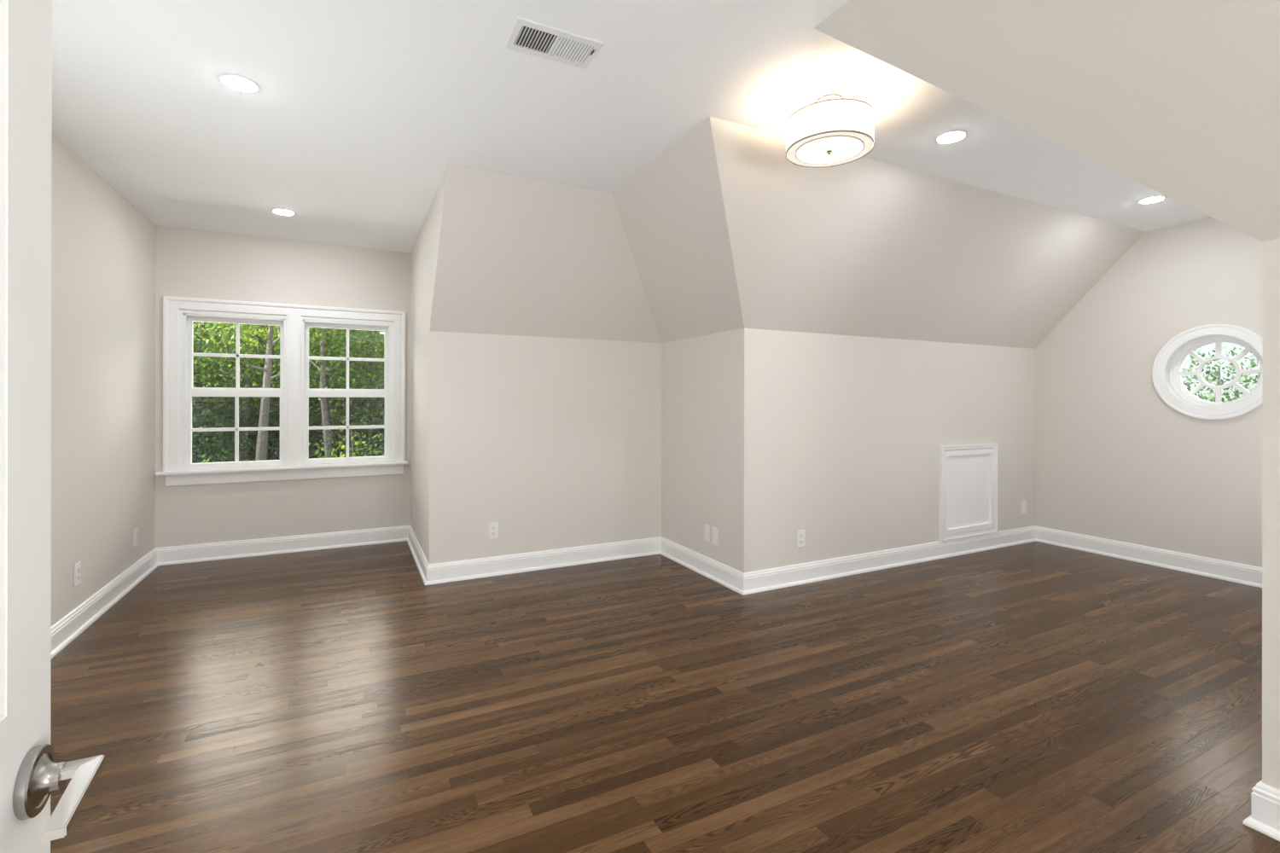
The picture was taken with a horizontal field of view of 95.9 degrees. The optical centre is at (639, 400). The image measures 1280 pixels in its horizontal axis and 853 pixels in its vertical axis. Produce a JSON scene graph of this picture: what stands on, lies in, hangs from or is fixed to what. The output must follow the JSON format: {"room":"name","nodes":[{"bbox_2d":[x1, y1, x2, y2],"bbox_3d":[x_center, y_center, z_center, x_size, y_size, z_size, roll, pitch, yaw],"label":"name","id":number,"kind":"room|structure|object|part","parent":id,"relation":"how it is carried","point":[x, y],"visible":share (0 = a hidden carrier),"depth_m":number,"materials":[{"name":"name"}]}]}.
{"room":"empty attic room","nodes":[
{"label":"empty attic room","id":0,"kind":"room"},
{"bbox_2d":[50,133,155,627],"bbox_3d":[-1.731,-0.057,0.436,0.140,2.648,8.732,0,0,-27],"label":"wall","id":1,"kind":"structure","parent":0,"point":[103,247],"depth_m":3.29,"materials":[{"name":"paint"}]},
{"bbox_2d":[74,561,81,587],"bbox_3d":[-2.952,0.913,3.033,0.009,0.115,0.070,0,0,-27],"label":"wall outlet","id":2,"kind":"object","parent":1,"relation":"attached to","point":[77,567],"visible":1,"depth_m":3.02,"materials":[{"name":"white plastic"}]},
{"bbox_2d":[50,547,158,659],"bbox_3d":[-2.343,1.152,1.842,0.030,0.128,5.392,0,0,-27],"label":"baseboard","id":3,"kind":"structure","parent":1,"relation":"attached to","point":[73,624],"depth_m":3.24,"materials":[{"name":"white paint"}]},
{"bbox_2d":[133,527,137,546],"bbox_3d":[-3.364,0.912,3.856,0.009,0.115,0.070,0,0,-27],"label":"wall outlet","id":4,"kind":"object","parent":1,"relation":"attached to","point":[135,531],"visible":1,"depth_m":3.84,"materials":[{"name":"white plastic"}]},
{"bbox_2d":[154,225,410,547],"bbox_3d":[-2.812,-0.059,4.700,1.952,2.648,0.140,0,0,-27],"label":"wall","id":5,"kind":"structure","parent":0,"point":[189,263],"depth_m":4.58,"materials":[{"name":"paint"}]},
{"bbox_2d":[155,296,407,486],"bbox_3d":[-2.800,-0.065,4.673,1.708,1.401,0.218,0,0,-27],"label":"window","id":6,"kind":"structure","parent":5,"relation":"attached to","point":[294,392],"depth_m":4.61,"materials":[{"name":"white paint"}]},
{"bbox_3d":[-3.147,0.221,4.510,0.655,0.608,0.032,0,0,-27],"label":"sash","id":7,"kind":"part","parent":6,"relation":"part of","materials":[{"name":"white paint"}]},
{"bbox_3d":[-3.161,-0.349,4.539,0.655,0.604,0.030,0,0,-27],"label":"sash","id":8,"kind":"part","parent":6,"relation":"part of","materials":[{"name":"white paint"}]},
{"bbox_3d":[-2.781,-0.077,4.644,0.096,1.205,0.048,0,0,-27],"label":"mullion casing","id":9,"kind":"part","parent":6,"relation":"part of","materials":[{"name":"white paint"}]},
{"bbox_3d":[-2.458,0.222,4.855,0.653,0.608,0.032,0,0,-27],"label":"sash","id":10,"kind":"part","parent":6,"relation":"part of","materials":[{"name":"white paint"}]},
{"bbox_3d":[-2.471,-0.348,4.885,0.653,0.604,0.030,0,0,-27],"label":"sash","id":11,"kind":"part","parent":6,"relation":"part of","materials":[{"name":"white paint"}]},
{"bbox_2d":[155,525,409,565],"bbox_3d":[-2.776,1.151,4.624,1.752,0.128,0.030,0,0,-27],"label":"baseboard","id":12,"kind":"structure","parent":5,"relation":"attached to","point":[232,549],"depth_m":4.57,"materials":[{"name":"white paint"}]},
{"bbox_2d":[410,166,447,564],"bbox_3d":[-1.473,-0.007,4.107,0.110,2.548,2.120,0,0,-27],"label":"wall","id":13,"kind":"structure","parent":0,"point":[424,253],"depth_m":4.27,"materials":[{"name":"paint"}]},
{"bbox_2d":[413,503,414,518],"bbox_3d":[-1.840,0.902,4.705,0.007,0.115,0.070,0,0,-27],"label":"blank wall plate","id":14,"kind":"object","parent":13,"relation":"attached to","point":[413,503],"visible":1,"depth_m":4.70,"materials":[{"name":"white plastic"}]},
{"bbox_2d":[407,525,429,585],"bbox_3d":[-1.707,1.153,4.413,0.030,0.128,1.365,0,0,-27],"label":"baseboard","id":15,"kind":"structure","parent":13,"relation":"attached to","point":[418,555],"depth_m":4.28,"materials":[{"name":"white paint"}]},
{"bbox_2d":[429,331,661,564],"bbox_3d":[-0.638,0.405,4.280,1.759,1.728,0.110,0,0,-27],"label":"wall","id":16,"kind":"structure","parent":0,"point":[555,442],"depth_m":4.18,"materials":[{"name":"paint"}]},
{"bbox_2d":[488,522,498,539],"bbox_3d":[-1.019,0.909,4.023,0.070,0.115,0.009,0,0,-27],"label":"wall outlet","id":17,"kind":"object","parent":16,"relation":"attached to","point":[492,527],"visible":1,"depth_m":4.02,"materials":[{"name":"white plastic"}]},
{"bbox_2d":[424,536,661,585],"bbox_3d":[-0.621,1.155,4.211,1.789,0.128,0.030,0,0,-27],"label":"baseboard","id":18,"kind":"structure","parent":16,"relation":"attached to","point":[516,563],"depth_m":4.15,"materials":[{"name":"white paint"}]},
{"bbox_2d":[429,164,661,343],"bbox_3d":[-0.435,-0.869,3.880,1.759,0.821,0.785,0,0,-27],"label":"ceiling","id":19,"kind":"structure","parent":0,"point":[517,256],"depth_m":3.74,"materials":[{"name":"paint"}]},
{"bbox_2d":[51,0,1211,253],"bbox_3d":[1.332,-1.351,1.893,6.637,0.150,8.592,0,0,-27],"label":"ceiling","id":20,"kind":"structure","parent":0,"point":[354,125],"depth_m":2.49,"materials":[{"name":"white paint"}]},
{"bbox_2d":[216,72,261,93],"bbox_3d":[-1.618,-1.277,2.333,0.146,0.008,0.146,0,0,-27],"label":"recessed light","id":21,"kind":"object","parent":20,"relation":"in","point":[236,82],"visible":1,"depth_m":2.32,"materials":[{"name":"white plastic"}]},
{"bbox_2d":[270,208,296,215],"bbox_3d":[-2.425,-1.278,3.929,0.146,0.008,0.146,0,0,-27],"label":"recessed light","id":22,"kind":"object","parent":20,"relation":"in","point":[279,211],"visible":1,"depth_m":3.91,"materials":[{"name":"white plastic"}]},
{"bbox_2d":[504,16,604,69],"bbox_3d":[-0.309,-1.272,2.074,0.313,0.013,0.180,0,0,-27],"label":"ceiling vent","id":23,"kind":"object","parent":20,"relation":"in","point":[526,36],"visible":1,"depth_m":2.06,"materials":[{"name":"white metal"}]},
{"bbox_2d":[785,91,874,168],"bbox_3d":[0.803,-1.160,2.451,0.356,0.234,0.356,0,0,-27],"label":"ceiling lamp","id":24,"kind":"object","parent":20,"relation":"hanging from","point":[834,130],"visible":1,"depth_m":2.35,"materials":[{"name":"white fabric"}]},
{"bbox_2d":[795,134,864,164],"bbox_3d":[0.803,-1.054,2.451,0.279,0.021,0.279,0,0,-27],"label":"diffuser","id":25,"kind":"object","parent":24,"relation":"attached to","point":[817,149],"depth_m":2.44,"materials":[{"name":"white glass"}]},
{"bbox_2d":[934,129,968,144],"bbox_3d":[1.505,-1.272,2.796,0.146,0.008,0.146,0,0,-27],"label":"recessed light","id":26,"kind":"object","parent":20,"relation":"in","point":[954,136],"visible":1,"depth_m":2.78,"materials":[{"name":"white plastic"}]},
{"bbox_2d":[1136,195,1167,203],"bbox_3d":[3.244,-1.269,3.662,0.146,0.008,0.146,0,0,-27],"label":"recessed light","id":27,"kind":"object","parent":20,"relation":"in","point":[1153,199],"visible":1,"depth_m":3.65,"materials":[{"name":"white plastic"}]},
{"bbox_2d":[50,541,1279,852],"bbox_3d":[0.596,1.321,3.350,7.037,0.200,5.732,0,0,-27],"label":"floor","id":28,"kind":"structure","parent":0,"point":[1033,697],"depth_m":2.27,"materials":[{"name":"brown wood"}]},
{"bbox_2d":[611,116,744,343],"bbox_3d":[0.244,-0.868,3.612,0.786,0.821,1.873,0,0,-27],"label":"ceiling","id":29,"kind":"structure","parent":0,"point":[672,212],"depth_m":3.46,"materials":[{"name":"paint"}]},
{"bbox_2d":[661,328,744,572],"bbox_3d":[0.465,0.407,4.165,0.110,1.728,1.084,0,0,-27],"label":"wall","id":30,"kind":"structure","parent":0,"point":[702,377],"depth_m":4.06,"materials":[{"name":"paint"}]},
{"bbox_2d":[659,536,744,595],"bbox_3d":[0.408,1.157,4.121,0.030,0.128,1.114,0,0,-27],"label":"baseboard","id":31,"kind":"structure","parent":30,"relation":"attached to","point":[732,578],"depth_m":4.03,"materials":[{"name":"white paint"}]},
{"bbox_2d":[704,523,709,542],"bbox_3d":[0.468,0.927,4.028,0.007,0.115,0.070,0,0,-27],"label":"blank wall plate","id":32,"kind":"object","parent":30,"relation":"attached to","point":[706,528],"visible":1,"depth_m":4.02,"materials":[{"name":"white plastic"}]},
{"bbox_2d":[712,527,718,546],"bbox_3d":[0.512,0.928,3.938,0.008,0.115,0.070,0,0,-27],"label":"wall outlet","id":33,"kind":"object","parent":30,"relation":"attached to","point":[715,532],"visible":1,"depth_m":3.93,"materials":[{"name":"white plastic"}]},
{"bbox_2d":[744,328,1034,572],"bbox_3d":[2.032,0.410,4.406,3.127,1.728,0.110,0,0,-27],"label":"wall","id":34,"kind":"structure","parent":0,"point":[844,435],"depth_m":4.13,"materials":[{"name":"paint"}]},
{"bbox_2d":[797,529,804,547],"bbox_3d":[1.077,0.925,3.861,0.070,0.115,0.009,0,0,-27],"label":"wall outlet","id":35,"kind":"object","parent":34,"relation":"attached to","point":[800,533],"visible":1,"depth_m":3.86,"materials":[{"name":"white plastic"}]},
{"bbox_2d":[743,525,1035,595],"bbox_3d":[2.048,1.159,4.337,3.157,0.128,0.030,0,0,-27],"label":"baseboard","id":36,"kind":"structure","parent":34,"relation":"attached to","point":[788,576],"depth_m":4.16,"materials":[{"name":"white paint"}]},
{"bbox_2d":[939,443,998,541],"bbox_3d":[2.646,0.725,4.638,0.700,0.737,0.027,0,0,-27],"label":"access hatch","id":37,"kind":"object","parent":34,"relation":"attached to","point":[968,479],"visible":1,"depth_m":4.64,"materials":[{"name":"white paint"}]},
{"bbox_3d":[2.641,0.725,4.649,0.540,0.577,0.003,0,0,-27],"label":"recessed panel","id":38,"kind":"part","parent":37,"relation":"part of","materials":[{"name":"white paint"}]},
{"bbox_2d":[1021,500,1026,514],"bbox_3d":[3.314,0.926,4.984,0.070,0.115,0.007,0,0,-27],"label":"blank wall plate","id":39,"kind":"object","parent":34,"relation":"attached to","point":[1023,503],"visible":1,"depth_m":4.98,"materials":[{"name":"white plastic"}]},
{"bbox_2d":[709,116,1146,349],"bbox_3d":[1.884,-0.865,3.828,3.912,0.821,0.789,0,0,-27],"label":"ceiling","id":40,"kind":"structure","parent":0,"point":[864,247],"depth_m":3.66,"materials":[{"name":"paint"}]},
{"bbox_2d":[814,0,1279,241],"bbox_3d":[2.088,-0.905,0.099,0.978,0.902,4.707,0,0,-27],"label":"ceiling","id":41,"kind":"structure","parent":0,"point":[1179,99],"depth_m":1.60,"materials":[{"name":"paint"}]},
{"bbox_2d":[1034,217,1262,567],"bbox_3d":[4.031,-0.027,4.065,0.140,2.608,2.493,0,0,-27],"label":"wall","id":42,"kind":"structure","parent":0,"point":[1113,461],"depth_m":4.33,"materials":[{"name":"paint"}]},
{"bbox_2d":[1034,525,1262,587],"bbox_3d":[3.953,1.163,4.027,0.030,0.128,2.293,0,0,-27],"label":"baseboard","id":43,"kind":"structure","parent":42,"relation":"attached to","point":[1223,570],"depth_m":4.27,"materials":[{"name":"white paint"}]},
{"bbox_2d":[1152,324,1262,419],"bbox_3d":[4.030,-0.196,4.041,0.164,0.662,0.662,0,0,-27],"label":"window","id":44,"kind":"structure","parent":42,"relation":"in","point":[1166,373],"depth_m":4.07,"materials":[{"name":"white paint"}]},
{"bbox_3d":[4.055,-0.196,4.053,0.048,0.515,0.515,0,0,-27],"label":"sash","id":45,"kind":"part","parent":44,"relation":"part of","materials":[{"name":"white paint"}]},
{"bbox_2d":[1262,238,1279,790],"bbox_3d":[2.691,0.411,-0.060,0.090,1.728,3.879,0,0,-27],"label":"wall","id":46,"kind":"structure","parent":0,"point":[1271,383],"depth_m":1.64,"materials":[{"name":"paint"}]},
{"bbox_2d":[1242,782,1279,841],"bbox_3d":[2.629,1.161,-0.073,0.030,0.128,3.909,0,0,-27],"label":"baseboard","id":47,"kind":"structure","parent":46,"relation":"attached to","point":[1265,819],"depth_m":1.64,"materials":[{"name":"white paint"}]},
{"label":"ground","id":48,"kind":"structure","parent":0,"visible":0},
{"bbox_2d":[192,445,249,463],"bbox_3d":[-6.266,2.607,7.924,1.762,4.027,1.693,0,0,-27],"label":"tree","id":49,"kind":"object","parent":48,"relation":"on","point":[203,456],"visible":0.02,"depth_m":8.00,"materials":[{"name":"green plant"}]},
{"bbox_2d":[192,381,273,463],"bbox_3d":[-7.753,2.007,8.650,4.198,5.227,3.885,0,0,-44],"label":"tree","id":50,"kind":"object","parent":48,"relation":"on","point":[197,406],"visible":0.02,"depth_m":9.19,"materials":[{"name":"green plant"}]},
{"bbox_2d":[192,321,273,462],"bbox_3d":[-11.448,0.797,12.691,6.204,7.643,6.689,0,0,-34],"label":"tree","id":51,"kind":"object","parent":48,"relation":"on","point":[193,322],"visible":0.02,"depth_m":13.26,"materials":[{"name":"green plant"}]},
{"bbox_2d":[192,322,332,460],"bbox_3d":[-5.929,1.046,8.896,2.608,7.169,2.661,0,0,-13],"label":"tree","id":52,"kind":"object","parent":48,"relation":"on","point":[262,441],"visible":0.05,"depth_m":8.92,"materials":[{"name":"green plant"}]},
{"bbox_2d":[192,321,338,463],"bbox_3d":[-8.281,1.255,10.810,5.118,6.764,5.027,0,0,44],"label":"tree","id":53,"kind":"object","parent":48,"relation":"on","point":[200,346],"visible":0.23,"depth_m":10.61,"materials":[{"name":"green plant"}]},
{"bbox_2d":[192,322,378,461],"bbox_3d":[-10.340,0.414,17.149,7.118,8.399,7.152,0,0,20],"label":"tree","id":54,"kind":"object","parent":48,"relation":"on","point":[196,322],"visible":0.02,"depth_m":15.80,"materials":[{"name":"green plant"}]},
{"bbox_2d":[192,322,383,461],"bbox_3d":[-8.218,0.989,13.271,5.329,7.282,5.427,0,0,43],"label":"tree","id":55,"kind":"object","parent":48,"relation":"on","point":[223,330],"visible":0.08,"depth_m":12.14,"materials":[{"name":"green plant"}]},
{"bbox_2d":[192,321,383,456],"bbox_3d":[-6.681,0.830,11.027,4.025,7.573,3.809,0,0,-40],"label":"tree","id":56,"kind":"object","parent":48,"relation":"on","point":[261,333],"visible":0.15,"depth_m":10.40,"materials":[{"name":"green plant"}]},
{"bbox_2d":[244,327,384,458],"bbox_3d":[-5.145,1.054,11.218,4.253,7.125,3.989,0,0,-23],"label":"tree","id":57,"kind":"object","parent":48,"relation":"on","point":[372,412],"visible":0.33,"depth_m":10.45,"materials":[{"name":"green plant"}]},
{"bbox_2d":[245,330,384,459],"bbox_3d":[-6.697,0.907,13.292,4.857,7.425,4.668,0,0,39],"label":"tree","id":58,"kind":"object","parent":48,"relation":"on","point":[318,411],"visible":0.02,"depth_m":12.46,"materials":[{"name":"green plant"}]},
{"bbox_2d":[250,327,383,458],"bbox_3d":[-5.329,0.985,9.662,2.559,7.272,2.565,0,0,-27],"label":"tree","id":59,"kind":"object","parent":48,"relation":"on","point":[325,419],"visible":0.07,"depth_m":9.81,"materials":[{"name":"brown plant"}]},
{"bbox_2d":[308,424,383,458],"bbox_3d":[-4.445,2.500,9.056,1.739,4.236,1.489,0,0,18],"label":"bush","id":60,"kind":"object","parent":48,"relation":"on","point":[343,447],"visible":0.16,"depth_m":8.93,"materials":[{"name":"green plant"}]},
{"bbox_2d":[311,329,383,459],"bbox_3d":[-8.015,0.438,18.828,6.906,8.374,6.574,0,0,30],"label":"tree","id":61,"kind":"object","parent":48,"relation":"on","point":[340,329],"visible":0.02,"depth_m":17.16,"materials":[{"name":"green plant"}]},
{"bbox_2d":[318,400,384,457],"bbox_3d":[-4.028,2.116,10.273,3.454,5.041,3.354,0,0,2],"label":"tree","id":62,"kind":"object","parent":48,"relation":"on","point":[378,442],"visible":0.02,"depth_m":9.93,"materials":[{"name":"green plant"}]},
{"bbox_2d":[319,331,384,453],"bbox_3d":[-5.405,0.832,15.813,5.986,7.604,5.525,0,0,-24],"label":"tree","id":63,"kind":"object","parent":48,"relation":"on","point":[384,331],"visible":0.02,"depth_m":14.04,"materials":[{"name":"green plant"}]},
{"bbox_2d":[1185,374,1248,401],"bbox_3d":[12.802,2.024,13.534,3.499,5.308,3.382,0,0,-27],"label":"tree","id":64,"kind":"object","parent":48,"relation":"on","point":[1246,375],"visible":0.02,"depth_m":13.23,"materials":[{"name":"green plant"}]},
{"bbox_2d":[1181,346,1260,402],"bbox_3d":[9.951,1.581,9.956,3.301,6.132,2.809,0,0,1],"label":"tree","id":65,"kind":"object","parent":48,"relation":"on","point":[1218,380],"visible":0.16,"depth_m":9.91,"materials":[{"name":"green plant"}]},
{"bbox_2d":[1204,349,1258,401],"bbox_3d":[11.532,1.448,9.670,3.421,6.401,3.583,0,0,-27],"label":"tree","id":66,"kind":"object","parent":48,"relation":"on","point":[1246,386],"visible":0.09,"depth_m":10.58,"materials":[{"name":"green plant"}]},
{"bbox_3d":[-0.678,-0.005,-0.429,0.967,2.548,0.120,0,0,-27],"label":"wall","id":67,"kind":"structure","parent":0,"visible":0},
{"bbox_2d":[0,0,104,852],"bbox_3d":[-0.394,0.194,0.222,0.086,2.030,0.769,0,0,-27],"label":"door","id":68,"kind":"structure","parent":67,"relation":"in","point":[30,771],"depth_m":0.52,"materials":[{"name":"white paint"}]},
{"bbox_3d":[-0.415,-0.221,0.213,0.029,0.979,0.604,0,0,-27],"label":"panel","id":69,"kind":"part","parent":68,"relation":"part of","materials":[{"name":"white paint"}]},
{"bbox_3d":[-0.416,0.194,0.210,0.035,2.030,0.769,0,0,-27],"label":"frame","id":70,"kind":"part","parent":68,"relation":"part of","materials":[{"name":"white paint"}]},
{"bbox_3d":[-0.507,0.350,0.509,0.030,0.023,0.086,0,0,-27],"label":"lever","id":71,"kind":"part","parent":68,"relation":"part of","materials":[{"name":"silver metal"}]}
]}

